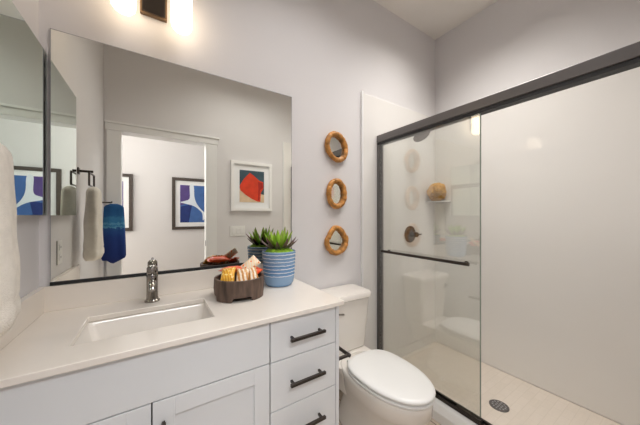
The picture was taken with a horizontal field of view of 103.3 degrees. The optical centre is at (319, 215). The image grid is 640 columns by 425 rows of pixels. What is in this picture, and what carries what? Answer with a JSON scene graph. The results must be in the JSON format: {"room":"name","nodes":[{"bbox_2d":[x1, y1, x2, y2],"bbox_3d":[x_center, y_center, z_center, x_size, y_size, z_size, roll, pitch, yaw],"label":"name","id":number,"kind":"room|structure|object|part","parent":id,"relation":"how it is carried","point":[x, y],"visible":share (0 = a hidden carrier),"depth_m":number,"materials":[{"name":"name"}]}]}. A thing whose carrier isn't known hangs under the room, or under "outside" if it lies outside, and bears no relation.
{"room":"bathroom","nodes":[
{"label":"bathroom","id":0,"kind":"room"},
{"bbox_2d":[0,0,46,214],"bbox_3d":[-1.000,-0.332,0.836,0.024,0.661,0.467,0,0,-33],"label":"mirror","id":1,"kind":"object","parent":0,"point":[23,60],"visible":0.96,"depth_m":0.86,"materials":[{"name":"mirror"}]},
{"bbox_2d":[11,0,38,298],"bbox_3d":[-0.756,-0.238,0.345,0.100,3.009,1.560,0,0,-33],"label":"wall","id":2,"kind":"structure","parent":0,"point":[27,225],"depth_m":0.95,"materials":[{"name":"paint"}]},
{"bbox_3d":[-0.767,-0.236,0.520,0.072,0.115,0.155,0,0,-33],"label":"towel ring","id":3,"kind":"object","parent":2,"relation":"attached to","visible":0},
{"bbox_2d":[0,143,20,335],"bbox_3d":[-0.741,0.045,0.555,0.089,0.444,0.215,0,0,-33],"label":"hand towel","id":4,"kind":"object","parent":3,"relation":"hanging from","point":[10,301],"visible":1,"depth_m":0.57,"materials":[{"name":"white fabric"}]},
{"bbox_2d":[39,0,434,354],"bbox_3d":[-0.026,-0.238,1.811,2.922,3.009,0.100,0,0,-33],"label":"wall","id":5,"kind":"structure","parent":0,"point":[320,54],"depth_m":1.71,"materials":[{"name":"paint"}]},
{"bbox_2d":[110,0,191,34],"bbox_3d":[-0.772,-1.015,1.178,0.314,0.267,0.145,0,0,-33],"label":"vanity light","id":6,"kind":"object","parent":5,"relation":"attached to","point":[181,10],"visible":1,"depth_m":1.19,"materials":[{"name":"white glass"}]},
{"bbox_3d":[-0.850,-0.999,1.095,0.092,0.234,0.092,0,0,-33],"label":"lamp shade","id":7,"kind":"part","parent":6,"relation":"part of","materials":[{"name":"white glass"}]},
{"bbox_3d":[-0.664,-0.999,1.216,0.092,0.234,0.092,0,0,-33],"label":"lamp shade","id":8,"kind":"part","parent":6,"relation":"part of","materials":[{"name":"white glass"}]},
{"bbox_2d":[50,28,291,285],"bbox_3d":[-0.645,-0.241,1.340,1.104,1.057,0.010,0,0,-33],"label":"wall mirror","id":9,"kind":"object","parent":5,"relation":"attached to","point":[172,167],"visible":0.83,"depth_m":1.23,"materials":[{"name":"silver mirror"}]},
{"bbox_2d":[325,131,347,162],"bbox_3d":[0.121,-0.494,1.822,0.200,0.222,0.044,0,0,-33],"label":"mirror","id":10,"kind":"object","parent":5,"relation":"attached to","point":[336,146],"visible":1,"depth_m":1.82,"materials":[{"name":"brown wood"}]},
{"bbox_2d":[330,137,342,157],"bbox_3d":[0.113,-0.493,1.833,0.160,0.178,0.009,0,0,-33],"label":"mirror glass","id":11,"kind":"object","parent":10,"relation":"attached to","point":[336,143],"depth_m":1.83,"materials":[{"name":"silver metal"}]},
{"bbox_2d":[324,225,348,255],"bbox_3d":[0.121,0.177,1.822,0.210,0.217,0.047,0,0,-33],"label":"mirror","id":12,"kind":"object","parent":5,"relation":"attached to","point":[336,240],"visible":1,"depth_m":1.82,"materials":[{"name":"brown wood"}]},
{"bbox_2d":[329,230,343,249],"bbox_3d":[0.113,0.177,1.833,0.166,0.176,0.009,0,0,-33],"label":"mirror glass","id":13,"kind":"object","parent":12,"relation":"attached to","point":[336,242],"depth_m":1.83,"materials":[{"name":"silver metal"}]},
{"bbox_2d":[326,178,346,208],"bbox_3d":[0.120,-0.158,1.822,0.179,0.220,0.045,0,0,-33],"label":"mirror","id":14,"kind":"object","parent":5,"relation":"attached to","point":[336,191],"visible":1,"depth_m":1.82,"materials":[{"name":"brown wood"}]},
{"bbox_2d":[331,183,341,203],"bbox_3d":[0.113,-0.159,1.833,0.138,0.178,0.009,0,0,-33],"label":"mirror glass","id":15,"kind":"object","parent":14,"relation":"on","point":[336,192],"depth_m":1.83,"materials":[{"name":"silver metal"}]},
{"bbox_2d":[377,41,639,424],"bbox_3d":[0.899,0.258,1.423,0.066,1.811,1.533,0,0,-33],"label":"shower door frame","id":16,"kind":"object","parent":5,"relation":"attached to","point":[625,58],"visible":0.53,"depth_m":1.37,"materials":[{"name":"black metal"}]},
{"bbox_3d":[0.901,-0.620,1.425,0.060,0.056,1.533,0,0,-33],"label":"rail","id":17,"kind":"part","parent":16,"relation":"part of","materials":[{"name":"black metal"}]},
{"bbox_2d":[262,249,295,286],"bbox_3d":[-0.234,0.294,1.445,0.189,0.192,0.189,0,0,-33],"label":"pot","id":18,"kind":"object","parent":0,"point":[278,264],"depth_m":1.37,"materials":[{"name":"blue ceramic"}]},
{"bbox_2d":[339,389,440,424],"bbox_3d":[0.094,1.317,0.159,4.522,0.100,3.000,0,0,-33],"label":"floor","id":19,"kind":"structure","parent":0,"point":[432,422],"depth_m":1.56,"materials":[{"name":"beige tile"}]},
{"bbox_2d":[0,306,338,424],"bbox_3d":[-0.514,0.839,1.085,1.109,0.853,0.579,0,0,-33],"label":"vanity cabinet","id":20,"kind":"object","parent":19,"relation":"on","point":[286,371],"visible":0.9,"depth_m":0.88,"materials":[{"name":"paint"}]},
{"bbox_3d":[-0.686,0.868,0.684,0.382,0.574,0.021,0,0,-33],"label":"door","id":21,"kind":"part","parent":20,"relation":"part of","materials":[{"name":"paint"}]},
{"bbox_2d":[0,263,343,388],"bbox_3d":[-0.513,0.350,1.096,1.123,0.123,0.563,0,0,-33],"label":"countertop","id":22,"kind":"structure","parent":20,"relation":"on","point":[39,344],"depth_m":0.97,"materials":[{"name":"white stone"}]},
{"bbox_2d":[74,303,211,344],"bbox_3d":[-0.650,0.481,0.978,0.468,0.138,0.318,0,0,-33],"label":"sink","id":23,"kind":"object","parent":22,"relation":"in","point":[124,325],"visible":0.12,"depth_m":1.06,"materials":[{"name":"white ceramic"}]},
{"bbox_2d":[144,265,159,302],"bbox_3d":[-0.739,0.307,1.115,0.060,0.165,0.163,0,0,-33],"label":"faucet","id":24,"kind":"object","parent":22,"relation":"on","point":[152,275],"visible":1,"depth_m":1.14,"materials":[{"name":"silver metal"}]},
{"bbox_3d":[-0.730,0.302,1.101,0.033,0.053,0.130,0,0,-33],"label":"spout","id":25,"kind":"part","parent":24,"relation":"part of","materials":[{"name":"silver metal"}]},
{"bbox_2d":[214,272,263,302],"bbox_3d":[-0.393,0.342,1.240,0.236,0.096,0.236,0,0,-33],"label":"wooden bowl","id":26,"kind":"object","parent":22,"relation":"on","point":[224,291],"visible":0.91,"depth_m":1.14,"materials":[{"name":"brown wood"}]},
{"bbox_2d":[220,267,235,280],"bbox_3d":[-0.433,0.277,1.190,0.066,0.059,0.073,0,0,-12],"label":"snack packet","id":27,"kind":"object","parent":26,"relation":"in","point":[227,274],"visible":0.89,"depth_m":1.18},
{"bbox_2d":[219,266,242,272],"bbox_3d":[-0.437,0.268,1.266,0.128,0.035,0.062,0,0,-31],"label":"snack packet","id":28,"kind":"object","parent":26,"relation":"in","point":[237,267],"visible":0.49,"depth_m":1.25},
{"bbox_2d":[236,269,248,280],"bbox_3d":[-0.364,0.286,1.192,0.058,0.066,0.060,0,0,-11],"label":"snack packet","id":29,"kind":"object","parent":26,"relation":"in","point":[242,274],"visible":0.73,"depth_m":1.19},
{"bbox_2d":[240,255,260,268],"bbox_3d":[-0.356,0.251,1.286,0.107,0.094,0.040,0,0,-41],"label":"snack packet","id":30,"kind":"object","parent":26,"relation":"in","point":[253,261],"visible":0.81,"depth_m":1.28,"materials":[{"name":"beige paper"}]},
{"bbox_2d":[246,267,257,279],"bbox_3d":[-0.330,0.288,1.241,0.051,0.062,0.056,0,0,-33],"label":"snack packet","id":31,"kind":"object","parent":26,"relation":"in","point":[253,274],"visible":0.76,"depth_m":1.24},
{"bbox_2d":[261,228,297,286],"bbox_3d":[-0.230,0.226,1.443,0.211,0.328,0.197,0,0,-20],"label":"potted succulent","id":32,"kind":"object","parent":22,"relation":"on","point":[278,260],"visible":1,"depth_m":1.38,"materials":[{"name":"blue ceramic"}]},
{"bbox_3d":[-0.363,0.868,0.894,0.382,0.574,0.021,0,0,-33],"label":"door","id":33,"kind":"part","parent":20,"relation":"part of","materials":[{"name":"paint"}]},
{"bbox_3d":[-0.364,0.868,0.897,0.270,0.462,0.009,0,0,-33],"label":"door panel","id":34,"kind":"part","parent":20,"relation":"part of","materials":[{"name":"paint"}]},
{"bbox_3d":[-0.067,0.872,1.087,0.316,0.186,0.022,0,0,-33],"label":"drawer","id":35,"kind":"part","parent":20,"relation":"part of","materials":[{"name":"paint"}]},
{"bbox_3d":[-0.067,0.678,1.087,0.316,0.192,0.022,0,0,-33],"label":"drawer","id":36,"kind":"part","parent":20,"relation":"part of","materials":[{"name":"paint"}]},
{"bbox_3d":[-0.067,0.498,1.087,0.316,0.160,0.022,0,0,-33],"label":"drawer","id":37,"kind":"part","parent":20,"relation":"part of","materials":[{"name":"paint"}]},
{"bbox_3d":[-0.046,0.678,1.052,0.166,0.012,0.012,0,0,-33],"label":"handle","id":38,"kind":"part","parent":20,"relation":"part of","materials":[{"name":"brown metal"}]},
{"bbox_3d":[-0.046,0.498,1.052,0.166,0.012,0.012,0,0,-33],"label":"handle","id":39,"kind":"part","parent":20,"relation":"part of","materials":[{"name":"brown metal"}]},
{"bbox_3d":[-0.046,0.872,1.052,0.166,0.012,0.012,0,0,-33],"label":"handle","id":40,"kind":"part","parent":20,"relation":"part of","materials":[{"name":"brown metal"}]},
{"bbox_3d":[-0.067,0.839,1.398,0.018,0.853,0.543,0,0,-33],"label":"panel","id":41,"kind":"part","parent":20,"relation":"part of","materials":[{"name":"paint"}]},
{"bbox_2d":[339,346,350,360],"bbox_3d":[0.077,0.689,1.280,0.095,0.044,0.162,0,0,-33],"label":"toilet paper holder","id":42,"kind":"object","parent":20,"relation":"attached to","point":[346,354],"visible":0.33,"depth_m":1.24,"materials":[{"name":"brown metal"}]},
{"bbox_3d":[0.112,0.689,1.233,0.084,0.017,0.017,0,0,-33],"label":"arm","id":43,"kind":"part","parent":42,"relation":"part of","materials":[{"name":"brown metal"}]},
{"bbox_2d":[320,284,435,424],"bbox_3d":[0.292,0.886,1.477,0.392,0.760,0.779,0,0,-33],"label":"toilet","id":44,"kind":"object","parent":19,"relation":"on","point":[378,387],"visible":0.84,"depth_m":1.36,"materials":[{"name":"white ceramic"}]},
{"bbox_3d":[0.141,0.528,1.710,0.392,0.044,0.223,0,0,-33],"label":"tank lid","id":45,"kind":"part","parent":44,"relation":"part of","materials":[{"name":"white ceramic"}]},
{"bbox_3d":[0.138,0.718,1.714,0.364,0.334,0.202,0,0,-33],"label":"tank","id":46,"kind":"part","parent":44,"relation":"part of","materials":[{"name":"white ceramic"}]},
{"bbox_3d":[0.330,1.073,1.420,0.330,0.385,0.624,0,0,-33],"label":"bowl","id":47,"kind":"part","parent":44,"relation":"part of","materials":[{"name":"white ceramic"}]},
{"bbox_3d":[0.376,0.869,1.349,0.338,0.018,0.470,0,0,-33],"label":"seat","id":48,"kind":"part","parent":44,"relation":"part of","materials":[{"name":"white plastic"}]},
{"bbox_3d":[0.375,0.843,1.350,0.338,0.027,0.475,0,0,-33],"label":"lid","id":49,"kind":"part","parent":44,"relation":"part of","materials":[{"name":"white plastic"}]},
{"bbox_2d":[401,341,620,424],"bbox_3d":[1.197,1.215,1.611,0.864,0.101,1.543,0,0,-33],"label":"shower pan","id":50,"kind":"object","parent":19,"relation":"on","point":[506,399],"visible":0.91,"depth_m":1.74,"materials":[{"name":"tile"}]},
{"bbox_2d":[361,67,639,424],"bbox_3d":[1.154,0.134,1.589,0.983,2.204,1.558,0,0,-33],"label":"shower surround","id":51,"kind":"object","parent":50,"relation":"on","point":[560,171],"visible":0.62,"depth_m":1.91,"materials":[{"name":"paint"}]},
{"bbox_3d":[0.328,0.094,1.970,0.014,2.125,0.017,0,0,-33],"label":"edge trim","id":52,"kind":"part","parent":51,"relation":"part of","materials":[{"name":"paint"}]},
{"bbox_3d":[0.733,0.099,2.238,0.957,2.115,0.011,0,0,-33],"label":"panel","id":53,"kind":"part","parent":51,"relation":"part of","materials":[{"name":"white"}]},
{"bbox_2d":[404,226,421,242],"bbox_3d":[0.837,0.167,2.250,0.162,0.150,0.081,0,0,-33],"label":"shower valve","id":54,"kind":"object","parent":51,"relation":"attached to","point":[410,234],"visible":1,"depth_m":2.25,"materials":[{"name":"brown metal"}]},
{"bbox_3d":[0.827,1.196,2.299,0.734,0.079,0.011,0,0,-33],"label":"panel","id":55,"kind":"part","parent":51,"relation":"part of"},
{"bbox_2d":[413,131,429,141],"bbox_3d":[0.848,-0.714,2.188,0.148,0.140,0.197,0,0,-33],"label":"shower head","id":56,"kind":"object","parent":51,"relation":"attached to","point":[420,137],"visible":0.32,"depth_m":2.17},
{"bbox_2d":[425,201,450,202],"bbox_3d":[1.112,-0.132,2.383,0.164,0.013,0.158,0,0,-33],"label":"corner shelf","id":57,"kind":"object","parent":51,"relation":"attached to","point":[425,201],"visible":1,"depth_m":2.38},
{"bbox_2d":[427,182,446,200],"bbox_3d":[1.096,-0.227,2.370,0.198,0.176,0.144,0,0,-33],"label":"sponge","id":58,"kind":"object","parent":57,"relation":"on","point":[436,191],"visible":1,"depth_m":2.32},
{"bbox_2d":[381,113,480,417],"bbox_3d":[0.670,0.278,1.708,0.061,1.696,0.745,0,0,-33],"label":"shower door","id":59,"kind":"structure","parent":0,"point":[466,263],"depth_m":1.41,"materials":[{"name":"clear glass"}]},
{"bbox_2d":[373,0,497,39],"bbox_3d":[0.416,-1.792,1.132,2.922,0.100,1.720,0,0,-33],"label":"ceiling","id":60,"kind":"structure","parent":0,"point":[434,18],"depth_m":2.16,"materials":[{"name":"paint"}]},
{"bbox_2d":[435,0,639,424],"bbox_3d":[1.609,-0.238,1.885,0.100,3.009,1.560,0,0,-33],"label":"wall","id":61,"kind":"structure","parent":0,"point":[507,44],"depth_m":1.92,"materials":[{"name":"paint"}]}
]}

